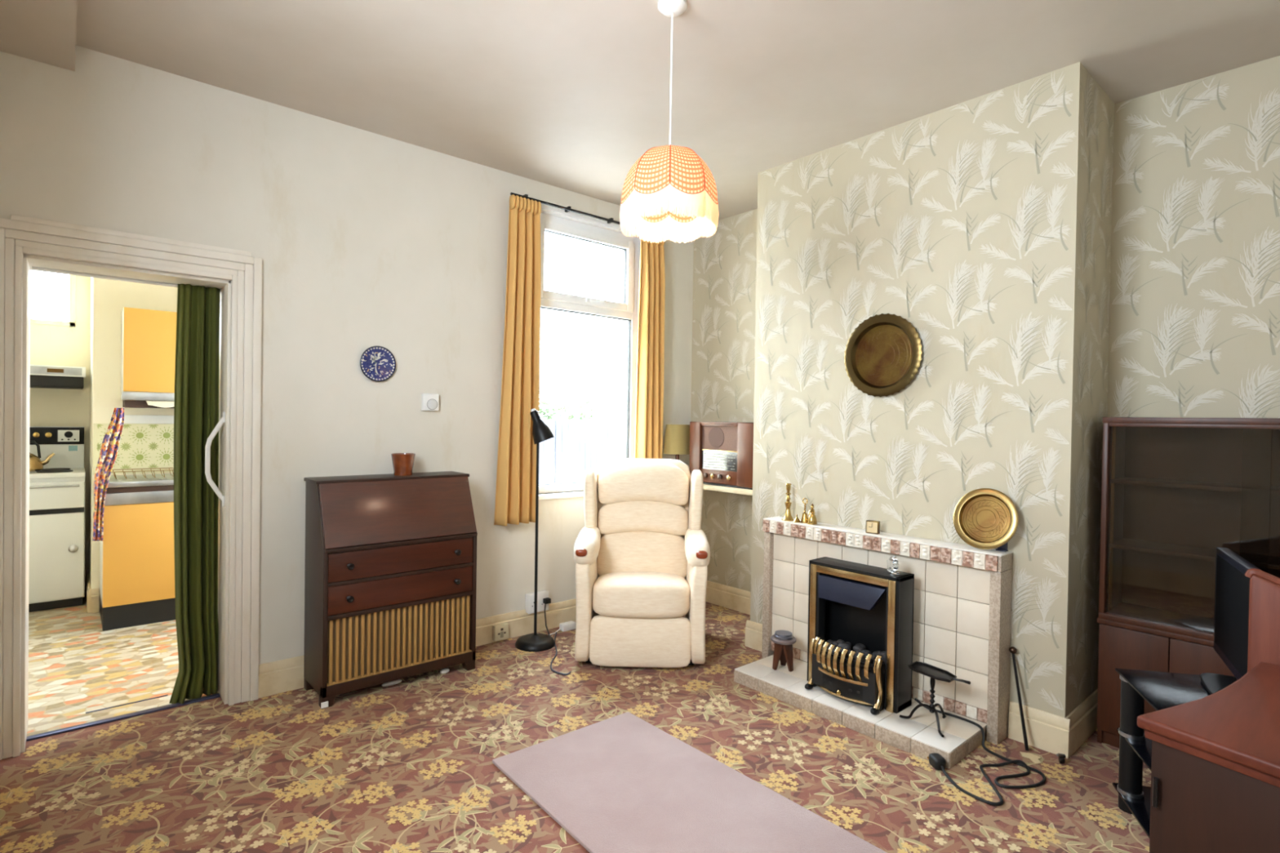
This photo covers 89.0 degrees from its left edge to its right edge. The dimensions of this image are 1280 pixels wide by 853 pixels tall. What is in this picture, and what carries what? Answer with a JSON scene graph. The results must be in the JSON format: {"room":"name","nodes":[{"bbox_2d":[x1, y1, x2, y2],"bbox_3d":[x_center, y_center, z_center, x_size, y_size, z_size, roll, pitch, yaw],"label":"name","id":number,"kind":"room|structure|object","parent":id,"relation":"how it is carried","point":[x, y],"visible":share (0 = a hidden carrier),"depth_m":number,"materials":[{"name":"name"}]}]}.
{"room":"living room","nodes":[
{"label":"living room","id":0,"kind":"room"},
{"bbox_2d":[29,275,90,574],"bbox_3d":[-4.558,0.027,4.698,0.900,2.580,0.100,0,1,-41],"label":"wall","id":1,"kind":"structure","parent":0,"point":[50,345],"depth_m":4.88,"materials":[{"name":"beige paint"}]},
{"bbox_2d":[30,275,75,327],"bbox_3d":[-4.459,-0.964,4.717,0.565,0.435,0.065,0,1,-41],"label":"window","id":2,"kind":"structure","parent":1,"relation":"in","point":[72,277],"depth_m":4.86,"materials":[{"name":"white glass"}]},
{"bbox_2d":[30,364,85,389],"bbox_3d":[-4.257,-0.349,4.545,0.588,0.145,0.492,0,1,-41],"label":"hood","id":3,"kind":"object","parent":1,"relation":"attached to","point":[45,376],"visible":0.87,"depth_m":4.48,"materials":[{"name":"white metal"}]},
{"bbox_2d":[47,368,63,373],"bbox_3d":[-3.993,-0.382,4.451,0.085,0.026,0.004,0,1,-41],"label":"switch","id":4,"kind":"object","parent":3,"relation":"attached to","point":[49,370],"depth_m":4.45,"materials":[{"name":"gold metal"}]},
{"bbox_2d":[88,277,177,611],"bbox_3d":[-3.382,0.029,5.215,1.550,2.600,0.870,0,1,-41],"label":"wall","id":5,"kind":"structure","parent":0,"point":[108,298],"depth_m":4.44,"materials":[{"name":"beige paint"}]},
{"bbox_2d":[84,568,99,613],"bbox_3d":[-3.936,1.167,4.678,0.061,0.160,0.791,0,1,-41],"label":"baseboard","id":6,"kind":"structure","parent":5,"relation":"attached to","point":[92,596],"depth_m":4.39,"materials":[{"name":"beige wood"}]},
{"bbox_2d":[93,423,173,475],"bbox_3d":[-3.100,0.155,4.881,1.525,0.345,0.009,0,1,-41],"label":"backsplash","id":7,"kind":"structure","parent":5,"relation":"attached to","point":[141,446],"depth_m":4.54,"materials":[{"name":"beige tile"}]},
{"bbox_2d":[120,306,177,408],"bbox_3d":[-3.053,-0.453,4.719,1.108,0.655,0.283,0,1,-41],"label":"upper cabinet","id":8,"kind":"object","parent":5,"relation":"attached to","point":[148,336],"visible":0.23,"depth_m":4.35,"materials":[{"name":"yellow wood"}]},
{"bbox_2d":[122,400,173,408],"bbox_3d":[-3.065,-0.149,4.745,1.090,0.048,0.210,0,1,-41],"label":"shelf","id":9,"kind":"object","parent":8,"relation":"attached to","point":[126,403],"depth_m":4.36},
{"bbox_2d":[124,414,173,423],"bbox_3d":[-3.058,-0.047,4.906,1.430,0.060,0.020,0,1,-41],"label":"trim","id":10,"kind":"structure","parent":5,"relation":"attached to","point":[128,419],"depth_m":4.56,"materials":[{"name":"white ceramic"}]},
{"bbox_2d":[0,44,693,680],"bbox_3d":[-1.150,-0.134,3.889,4.040,3.026,0.300,0,1,-41],"label":"wall","id":11,"kind":"structure","parent":0,"point":[363,240],"depth_m":3.29,"materials":[{"name":"white paint"}]},
{"bbox_2d":[26,693,220,741],"bbox_3d":[-2.322,1.287,2.963,0.676,0.010,0.182,0,1,-41],"label":"threshold","id":12,"kind":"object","parent":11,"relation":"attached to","point":[215,695],"depth_m":2.90,"materials":[{"name":"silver metal"}]},
{"bbox_2d":[20,253,231,752],"bbox_3d":[-2.274,0.304,2.915,0.710,1.976,0.300,0,1,-41],"label":"door","id":13,"kind":"structure","parent":11,"relation":"in","point":[29,261],"depth_m":2.94,"materials":[{"name":"white wood"}]},
{"bbox_2d":[31,266,177,287],"bbox_3d":[-2.290,-0.660,2.944,0.669,0.014,0.014,0,1,-41],"label":"curtain rod","id":14,"kind":"object","parent":13,"relation":"attached to","point":[33,268],"visible":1,"depth_m":2.87,"materials":[{"name":"white plastic"}]},
{"bbox_2d":[168,284,220,703],"bbox_3d":[-2.092,0.310,3.086,0.208,1.956,0.100,0,1,-41],"label":"door curtain","id":15,"kind":"object","parent":14,"relation":"hanging from","point":[196,402],"visible":0.98,"depth_m":3.08,"materials":[{"name":"green fabric"}]},
{"bbox_2d":[0,217,262,759],"bbox_3d":[-2.163,0.249,2.789,0.942,2.092,0.034,0,1,-41],"label":"trim","id":16,"kind":"structure","parent":11,"relation":"attached to","point":[244,273],"depth_m":2.79,"materials":[{"name":"white wood"}]},
{"bbox_2d":[10,214,251,256],"bbox_3d":[-2.133,-0.807,2.792,0.810,0.022,0.030,0,1,-41],"label":"trim","id":17,"kind":"structure","parent":11,"relation":"attached to","point":[14,217],"depth_m":2.74,"materials":[{"name":"white wood"}]},
{"bbox_2d":[360,346,395,382],"bbox_3d":[-1.391,-0.332,3.458,0.189,0.189,0.020,0,1,-41],"label":"wall plate","id":18,"kind":"object","parent":11,"relation":"attached to","point":[377,363],"visible":1,"depth_m":3.46,"materials":[{"name":"ceramic"}]},
{"bbox_2d":[257,598,599,698],"bbox_3d":[-0.725,1.226,4.082,2.935,0.155,0.021,0,1,-41],"label":"baseboard","id":19,"kind":"structure","parent":11,"relation":"attached to","point":[285,675],"depth_m":3.90,"materials":[{"name":"beige wood"}]},
{"bbox_2d":[421,393,439,410],"bbox_3d":[-1.172,-0.136,3.645,0.092,0.096,0.038,0,1,-41],"label":"thermostat","id":20,"kind":"object","parent":11,"relation":"attached to","point":[429,402],"visible":1,"depth_m":3.63,"materials":[{"name":"white plastic"}]},
{"bbox_2d":[492,622,508,640],"bbox_3d":[-0.843,1.241,3.940,0.094,0.090,0.038,0,1,-41],"label":"socket","id":21,"kind":"object","parent":11,"relation":"attached to","point":[500,631],"visible":1,"depth_m":3.92,"materials":[{"name":"beige plastic"}]},
{"bbox_2d":[500,631,503,637],"bbox_3d":[-0.832,1.254,3.927,0.020,0.036,0.002,0,1,-41],"label":"shutter","id":22,"kind":"object","parent":11,"relation":"attached to","point":[501,632],"depth_m":3.93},
{"bbox_2d":[524,590,548,613],"bbox_3d":[-0.652,1.109,4.125,0.150,0.120,0.047,0,1,-41],"label":"double socket","id":23,"kind":"object","parent":11,"relation":"attached to","point":[529,597],"visible":0.89,"depth_m":4.10,"materials":[{"name":"white plastic"}]},
{"bbox_2d":[510,192,640,500],"bbox_3d":[-0.365,-0.476,4.399,1.270,1.882,0.184,0,1,-41],"label":"window","id":24,"kind":"structure","parent":11,"relation":"in","point":[553,223],"depth_m":4.48,"materials":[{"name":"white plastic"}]},
{"bbox_2d":[493,194,541,525],"bbox_3d":[-0.731,-0.397,3.947,0.280,1.972,0.084,0,1,-41],"label":"curtain","id":25,"kind":"object","parent":24,"relation":"hanging from","point":[516,474],"visible":0.98,"depth_m":3.93,"materials":[{"name":"fabric"}]},
{"bbox_2d":[635,235,665,458],"bbox_3d":[0.077,-0.394,4.654,0.227,1.967,0.085,0,1,-41],"label":"curtain","id":26,"kind":"object","parent":24,"relation":"hanging from","point":[651,291],"visible":0.75,"depth_m":4.62,"materials":[{"name":"yellow fabric"}]},
{"bbox_2d":[0,591,1151,852],"bbox_3d":[-0.990,1.347,3.348,4.300,0.081,6.680,0,1,-41],"label":"floor","id":27,"kind":"structure","parent":0,"point":[405,766],"depth_m":2.57,"materials":[{"name":"carpet"}]},
{"bbox_2d":[28,426,85,612],"bbox_3d":[-4.233,0.624,4.511,0.592,1.240,0.550,0,1,-41],"label":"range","id":28,"kind":"object","parent":27,"relation":"on","point":[56,566],"visible":0.72,"depth_m":4.46,"materials":[{"name":"white metal"}]},
{"bbox_2d":[29,440,55,471],"bbox_3d":[-4.206,0.200,4.466,0.231,0.208,0.200,1,1,-4],"label":"kettle","id":29,"kind":"object","parent":28,"relation":"on","point":[36,464],"visible":0.23,"depth_m":4.48,"materials":[{"name":"gold metal"}]},
{"bbox_2d":[29,426,84,468],"bbox_3d":[-4.391,0.155,4.694,0.588,0.310,0.050,0,1,-41],"label":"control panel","id":30,"kind":"structure","parent":28,"relation":"attached to","point":[63,458],"depth_m":4.79,"materials":[{"name":"white metal"}]},
{"bbox_2d":[29,467,85,479],"bbox_3d":[-4.238,0.328,4.519,0.592,0.032,0.520,0,1,-41],"label":"cooktop","id":31,"kind":"object","parent":28,"relation":"in","point":[46,473],"depth_m":4.47,"materials":[{"name":"white metal"}]},
{"bbox_2d":[99,490,175,631],"bbox_3d":[-3.027,0.837,4.603,1.200,0.850,0.534,0,1,-41],"label":"base unit","id":32,"kind":"object","parent":27,"relation":"on","point":[137,553],"visible":0.25,"depth_m":4.13,"materials":[{"name":"yellow wood"}]},
{"bbox_2d":[93,408,124,541],"bbox_3d":[-3.251,0.290,3.987,0.146,0.810,0.031,0,1,-41],"label":"cloth","id":33,"kind":"object","parent":32,"relation":"hanging from","point":[110,444],"visible":1,"depth_m":3.97,"materials":[{"name":"multicoloured fabric"}]},
{"bbox_2d":[106,473,173,493],"bbox_3d":[-3.024,0.375,4.596,1.200,0.074,0.546,0,1,-41],"label":"countertop","id":34,"kind":"structure","parent":32,"relation":"on","point":[131,484],"depth_m":4.17,"materials":[{"name":"silver metal"}]},
{"bbox_2d":[111,467,173,479],"bbox_3d":[-3.284,0.310,4.304,0.343,0.051,0.205,0,1,-41],"label":"dish rack","id":35,"kind":"object","parent":34,"relation":"on","point":[151,470],"visible":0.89,"depth_m":4.30,"materials":[{"name":"beige metal"}]},
{"bbox_2d":[303,471,477,708],"bbox_3d":[-1.267,0.780,3.365,0.782,1.045,0.349,0,1,-41],"label":"writing bureau","id":36,"kind":"object","parent":27,"relation":"on","point":[390,576],"visible":1,"depth_m":3.21,"materials":[{"name":"brown wood"}]},
{"bbox_2d":[391,453,415,475],"bbox_3d":[-1.255,0.200,3.453,0.122,0.113,0.122,0,1,-41],"label":"pot","id":37,"kind":"object","parent":36,"relation":"on","point":[402,463],"visible":1,"depth_m":3.41,"materials":[{"name":"orange ceramic"}]},
{"bbox_2d":[382,679,401,686],"bbox_3d":[-1.249,1.290,3.280,0.100,0.022,0.024,0,1,-41],"label":"paper scrap","id":38,"kind":"object","parent":27,"relation":"on","point":[398,681],"visible":0.88,"depth_m":3.27,"materials":[{"name":"white paper"}]},
{"bbox_2d":[440,668,448,673],"bbox_3d":[-1.032,1.292,3.442,0.050,0.024,0.024,0,1,-41],"label":"paper scrap","id":39,"kind":"object","parent":27,"relation":"on","point":[444,670],"visible":1,"depth_m":3.43,"materials":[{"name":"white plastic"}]},
{"bbox_2d":[515,408,555,652],"bbox_3d":[-0.585,0.599,3.952,0.236,1.416,0.372,1,1,28],"label":"floor lamp","id":40,"kind":"object","parent":27,"relation":"on","point":[541,431],"visible":1,"depth_m":3.87,"materials":[{"name":"black metal"}]},
{"bbox_2d":[550,631,571,675],"bbox_3d":[-0.491,1.304,3.767,0.102,0.009,0.687,1,1,-14],"label":"cable","id":41,"kind":"object","parent":27,"relation":"on","point":[555,655],"visible":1,"depth_m":3.58,"materials":[{"name":"black plastic"}]},
{"bbox_2d":[549,620,576,635],"bbox_3d":[-0.526,1.283,4.144,0.253,0.045,0.074,0,1,-41],"label":"power adaptor","id":42,"kind":"object","parent":27,"relation":"on","point":[569,625],"visible":0.86,"depth_m":4.17,"materials":[{"name":"white plastic"}]},
{"bbox_2d":[573,457,710,667],"bbox_3d":[0.013,0.762,3.919,0.772,1.101,0.868,1,1,1],"label":"recliner armchair","id":43,"kind":"object","parent":27,"relation":"on","point":[642,551],"visible":1,"depth_m":3.68,"materials":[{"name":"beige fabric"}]},
{"bbox_2d":[591,571,689,617],"bbox_3d":[0.008,0.948,3.768,0.552,0.214,0.562,1,1,1],"label":"seat cushion","id":44,"kind":"object","parent":43,"relation":"on","point":[615,594],"depth_m":3.51,"materials":[{"name":"beige fabric"}]},
{"bbox_2d":[596,531,687,577],"bbox_3d":[0.015,0.788,4.030,0.564,0.335,0.234,1,1,1],"label":"lumbar cushion","id":45,"kind":"object","parent":43,"relation":"on","point":[658,552],"depth_m":3.95,"materials":[{"name":"beige fabric"}]},
{"bbox_2d":[597,500,688,535],"bbox_3d":[0.019,0.554,4.065,0.564,0.229,0.233,1,1,1],"label":"cushion","id":46,"kind":"object","parent":43,"relation":"on","point":[615,517],"depth_m":3.99,"materials":[{"name":"beige fabric"}]},
{"bbox_2d":[598,458,688,505],"bbox_3d":[0.023,0.348,4.101,0.568,0.277,0.248,1,1,1],"label":"cushion","id":47,"kind":"object","parent":43,"relation":"on","point":[621,482],"depth_m":4.02,"materials":[{"name":"beige fabric"}]},
{"bbox_2d":[492,711,887,852],"bbox_3d":[0.148,1.330,2.204,0.744,0.012,1.500,0,1,-41],"label":"rug","id":48,"kind":"object","parent":27,"relation":"on","point":[622,783],"visible":1,"depth_m":2.31,"materials":[{"name":"pink fabric"}]},
{"bbox_2d":[733,654,986,768],"bbox_3d":[0.996,1.308,3.108,0.379,0.066,1.109,0,1,-41],"label":"hearth","id":49,"kind":"object","parent":27,"relation":"on","point":[918,735],"visible":0.84,"depth_m":2.89,"materials":[{"name":"tile"}]},
{"bbox_2d":[770,634,796,671],"bbox_3d":[0.750,1.185,3.412,0.132,0.163,0.132,0,1,-41],"label":"stool","id":50,"kind":"object","parent":49,"relation":"on","point":[783,649],"visible":0.82,"depth_m":3.38,"materials":[{"name":"brown wood"}]},
{"bbox_2d":[774,630,792,639],"bbox_3d":[0.751,1.091,3.411,0.094,0.025,0.094,0,1,-41],"label":"round tin","id":51,"kind":"object","parent":50,"relation":"on","point":[779,634],"visible":1,"depth_m":3.38,"materials":[{"name":"grey metal"}]},
{"bbox_2d":[804,556,1045,805],"bbox_3d":[1.179,1.011,2.865,0.412,0.670,1.066,1,1,-28],"label":"fire","id":52,"kind":"object","parent":49,"relation":"on","point":[860,616],"visible":0.99,"depth_m":3.01,"materials":[{"name":"black metal"}]},
{"bbox_2d":[886,555,899,574],"bbox_3d":[1.163,0.634,2.999,0.028,0.079,0.096,1,1,-6],"label":"glass ornament","id":53,"kind":"object","parent":52,"relation":"on","point":[892,563],"visible":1,"depth_m":2.98,"materials":[{"name":"white"}]},
{"bbox_2d":[899,661,970,737],"bbox_3d":[1.278,1.162,2.795,0.179,0.235,0.255,1,1,-31],"label":"stand","id":54,"kind":"object","parent":49,"relation":"on","point":[935,673],"visible":1,"depth_m":2.80,"materials":[{"name":"metal"}]},
{"bbox_2d":[761,516,1013,744],"bbox_3d":[1.152,0.937,3.267,0.143,0.809,1.256,0,1,-41],"label":"fireplace surround","id":55,"kind":"object","parent":27,"relation":"on","point":[962,596],"visible":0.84,"depth_m":2.98,"materials":[{"name":"tile"}]},
{"bbox_2d":[782,483,794,520],"bbox_3d":[0.827,0.420,3.633,0.068,0.205,0.068,0,1,-41],"label":"candlestick","id":56,"kind":"object","parent":55,"relation":"on","point":[788,517],"visible":0.99,"depth_m":3.62,"materials":[{"name":"gold metal"}]},
{"bbox_2d":[793,514,800,522],"bbox_3d":[0.860,0.503,3.571,0.040,0.042,0.040,0,1,-41],"label":"bell","id":57,"kind":"object","parent":55,"relation":"on","point":[797,519],"visible":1,"depth_m":3.56,"materials":[{"name":"gold metal"}]},
{"bbox_2d":[800,497,808,523],"bbox_3d":[0.900,0.457,3.556,0.046,0.135,0.046,0,1,-41],"label":"bell","id":58,"kind":"object","parent":55,"relation":"on","point":[804,517],"visible":0.98,"depth_m":3.54,"materials":[{"name":"gold metal"}]},
{"bbox_2d":[806,503,817,524],"bbox_3d":[0.929,0.470,3.515,0.054,0.112,0.054,0,1,-41],"label":"bell","id":59,"kind":"object","parent":55,"relation":"on","point":[811,520],"visible":1,"depth_m":3.50,"materials":[{"name":"gold metal"}]},
{"bbox_2d":[866,520,879,533],"bbox_3d":[1.163,0.501,3.252,0.062,0.062,0.032,1,1,37],"label":"mantel clock","id":60,"kind":"object","parent":55,"relation":"on","point":[873,526],"visible":1,"depth_m":3.24,"materials":[{"name":"gold metal"}]},
{"bbox_2d":[953,488,1018,549],"bbox_3d":[1.519,0.405,2.870,0.080,0.263,0.269,0,1,-36],"label":"brass tray","id":61,"kind":"object","parent":55,"relation":"on","point":[984,518],"visible":1,"depth_m":2.87,"materials":[{"name":"gold metal"}]},
{"bbox_2d":[995,542,1008,551],"bbox_3d":[1.581,0.516,2.847,0.030,0.055,0.040,0,1,-41],"label":"plate stand","id":62,"kind":"object","parent":55,"relation":"on","point":[1003,548],"visible":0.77,"depth_m":2.84,"materials":[{"name":"blue plastic"}]},
{"bbox_2d":[1008,646,1029,751],"bbox_3d":[1.607,1.150,2.767,0.030,0.396,0.132,1,1,2],"label":"poker","id":63,"kind":"object","parent":27,"relation":"on","point":[1012,650],"visible":1,"depth_m":2.76,"materials":[{"name":"metal"}]},
{"bbox_2d":[1019,751,1041,764],"bbox_3d":[1.602,1.351,2.662,0.064,0.003,0.094,1,1,-17],"label":"scrap","id":64,"kind":"object","parent":27,"relation":"on","point":[1033,757],"visible":1,"depth_m":2.66,"materials":[{"name":"beige paper"}]},
{"bbox_2d":[1056,753,1066,764],"bbox_3d":[1.694,1.335,2.620,0.028,0.045,0.045,2,1,45],"label":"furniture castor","id":65,"kind":"object","parent":27,"relation":"on","point":[1061,757],"visible":1,"depth_m":2.61,"materials":[{"name":"metal"}]},
{"bbox_2d":[1112,667,1210,837],"bbox_3d":[1.883,1.126,2.119,0.639,0.480,0.594,0,1,-41],"label":"stand","id":66,"kind":"object","parent":27,"relation":"on","point":[1161,690],"visible":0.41,"depth_m":2.28,"materials":[{"name":"black glass"}]},
{"bbox_2d":[1112,782,1151,837],"bbox_3d":[1.880,1.310,2.121,0.639,0.008,0.594,0,1,-41],"label":"glass shelf","id":67,"kind":"object","parent":66,"relation":"attached to","point":[1139,804],"depth_m":2.25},
{"bbox_2d":[1116,728,1151,770],"bbox_3d":[1.884,1.105,2.118,0.620,0.008,0.577,0,1,-41],"label":"glass shelf","id":68,"kind":"object","parent":66,"relation":"attached to","point":[1142,745],"depth_m":2.25,"materials":[{"name":"black glass"}]},
{"bbox_2d":[1115,667,1210,711],"bbox_3d":[1.887,0.890,2.116,0.639,0.008,0.594,0,1,-41],"label":"glass shelf","id":69,"kind":"object","parent":66,"relation":"attached to","point":[1162,690],"depth_m":2.21,"materials":[{"name":"black glass"}]},
{"bbox_2d":[1200,546,1260,694],"bbox_3d":[1.998,0.671,2.165,0.180,0.430,0.710,1,1,32],"label":"television","id":70,"kind":"object","parent":66,"relation":"on","point":[1232,584],"visible":0.42,"depth_m":2.24,"materials":[{"name":"black plastic"}]},
{"bbox_2d":[1097,417,1279,747],"bbox_3d":[2.385,0.669,2.521,0.294,1.400,0.963,0,1,-41],"label":"display cabinet","id":71,"kind":"object","parent":27,"relation":"on","point":[1175,491],"visible":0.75,"depth_m":2.75,"materials":[{"name":"brown wood"}]},
{"bbox_2d":[1109,537,1279,569],"bbox_3d":[2.404,0.521,2.534,0.226,0.016,0.915,0,1,-41],"label":"shelf","id":72,"kind":"object","parent":71,"relation":"attached to","point":[1260,558],"depth_m":2.69,"materials":[{"name":"brown wood"}]},
{"bbox_2d":[1110,476,1279,494],"bbox_3d":[2.408,0.244,2.531,0.226,0.016,0.915,0,1,-41],"label":"shelf","id":73,"kind":"object","parent":71,"relation":"attached to","point":[1264,487],"depth_m":2.66,"materials":[{"name":"brown wood"}]},
{"bbox_2d":[1137,662,1279,852],"bbox_3d":[1.417,0.992,1.378,0.759,0.750,0.498,0,1,-41],"label":"sideboard","id":74,"kind":"object","parent":27,"relation":"on","point":[1215,767],"visible":1,"depth_m":1.31,"materials":[{"name":"brown wood"}]},
{"bbox_2d":[1244,568,1279,671],"bbox_3d":[1.762,0.877,1.628,0.036,0.984,0.388,0,1,-41],"label":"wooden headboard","id":75,"kind":"object","parent":27,"relation":"on","point":[1264,624],"visible":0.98,"depth_m":1.73,"materials":[{"name":"brown wood"}]},
{"bbox_2d":[75,0,1279,220],"bbox_3d":[0.134,-1.561,2.433,4.040,0.100,4.130,0,1,-41],"label":"ceiling","id":76,"kind":"structure","parent":0,"point":[568,95],"depth_m":2.69,"materials":[{"name":"paint"}]},
{"bbox_2d":[619,0,719,243],"bbox_3d":[0.110,-1.106,2.332,0.357,0.810,0.357,1,1,25],"label":"pendant lamp","id":77,"kind":"object","parent":76,"relation":"hanging from","point":[669,193],"visible":1,"depth_m":2.22,"materials":[{"name":"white fabric"}]},
{"bbox_2d":[750,62,1114,728],"bbox_3d":[1.462,-0.050,3.502,0.621,2.946,1.655,0,1,-41],"label":"wall","id":78,"kind":"structure","parent":0,"point":[983,223],"depth_m":3.00,"materials":[{"name":"paper"}]},
{"bbox_2d":[844,313,923,397],"bbox_3d":[1.220,-0.358,3.284,0.026,0.422,0.422,0,1,-41],"label":"brass tray","id":79,"kind":"object","parent":78,"relation":"attached to","point":[883,353],"visible":1,"depth_m":3.28,"materials":[{"name":"gold metal"}]},
{"bbox_2d":[706,580,1097,758],"bbox_3d":[1.404,1.266,3.468,0.541,0.155,3.710,0,1,-41],"label":"baseboard","id":80,"kind":"structure","parent":78,"relation":"attached to","point":[1054,734],"depth_m":2.80,"materials":[{"name":"beige wood"}]},
{"bbox_2d":[690,55,1279,591],"bbox_3d":[1.658,-0.049,3.672,0.101,2.946,3.730,0,1,-41],"label":"wall","id":81,"kind":"structure","parent":0,"point":[1194,313],"depth_m":2.83,"materials":[{"name":"paper"}]},
{"bbox_2d":[702,484,752,495],"bbox_3d":[0.576,0.428,4.526,0.399,0.060,1.035,0,1,-41],"label":"shelf","id":82,"kind":"object","parent":81,"relation":"attached to","point":[717,488],"visible":0.03,"depth_m":4.24,"materials":[{"name":"white wood"}]},
{"bbox_2d":[662,424,689,460],"bbox_3d":[0.271,0.189,4.716,0.208,0.405,0.208,0,1,-41],"label":"table lamp","id":83,"kind":"object","parent":82,"relation":"on","point":[677,437],"visible":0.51,"depth_m":4.63,"materials":[{"name":"yellow fabric"}]},
{"bbox_2d":[688,421,753,489],"bbox_3d":[0.627,0.185,4.436,0.254,0.430,0.570,0,1,-41],"label":"radio","id":84,"kind":"object","parent":82,"relation":"on","point":[722,451],"visible":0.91,"depth_m":4.35,"materials":[{"name":"brown wood"}]},
{"bbox_3d":[-1.271,-0.104,1.038,0.100,3.026,3.830,0,1,-41],"label":"wall","id":85,"kind":"structure","parent":0,"visible":0},
{"bbox_2d":[0,0,75,71],"bbox_3d":[-1.157,-1.473,1.170,0.234,0.128,3.729,0,1,-41],"label":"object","id":86,"kind":"structure","parent":85,"relation":"attached to","point":[43,31],"depth_m":2.36,"materials":[{"name":"paint"}]},
{"label":"outside","id":87,"kind":"structure","parent":0,"visible":0},
{"bbox_3d":[-6.995,1.427,13.466,16.000,0.050,21.650,0,1,-41],"label":"lawn","id":88,"kind":"structure","parent":87,"visible":0},
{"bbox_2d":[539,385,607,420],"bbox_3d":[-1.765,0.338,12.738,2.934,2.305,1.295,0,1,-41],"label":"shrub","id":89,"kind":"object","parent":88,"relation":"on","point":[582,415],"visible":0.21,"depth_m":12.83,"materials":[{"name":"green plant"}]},
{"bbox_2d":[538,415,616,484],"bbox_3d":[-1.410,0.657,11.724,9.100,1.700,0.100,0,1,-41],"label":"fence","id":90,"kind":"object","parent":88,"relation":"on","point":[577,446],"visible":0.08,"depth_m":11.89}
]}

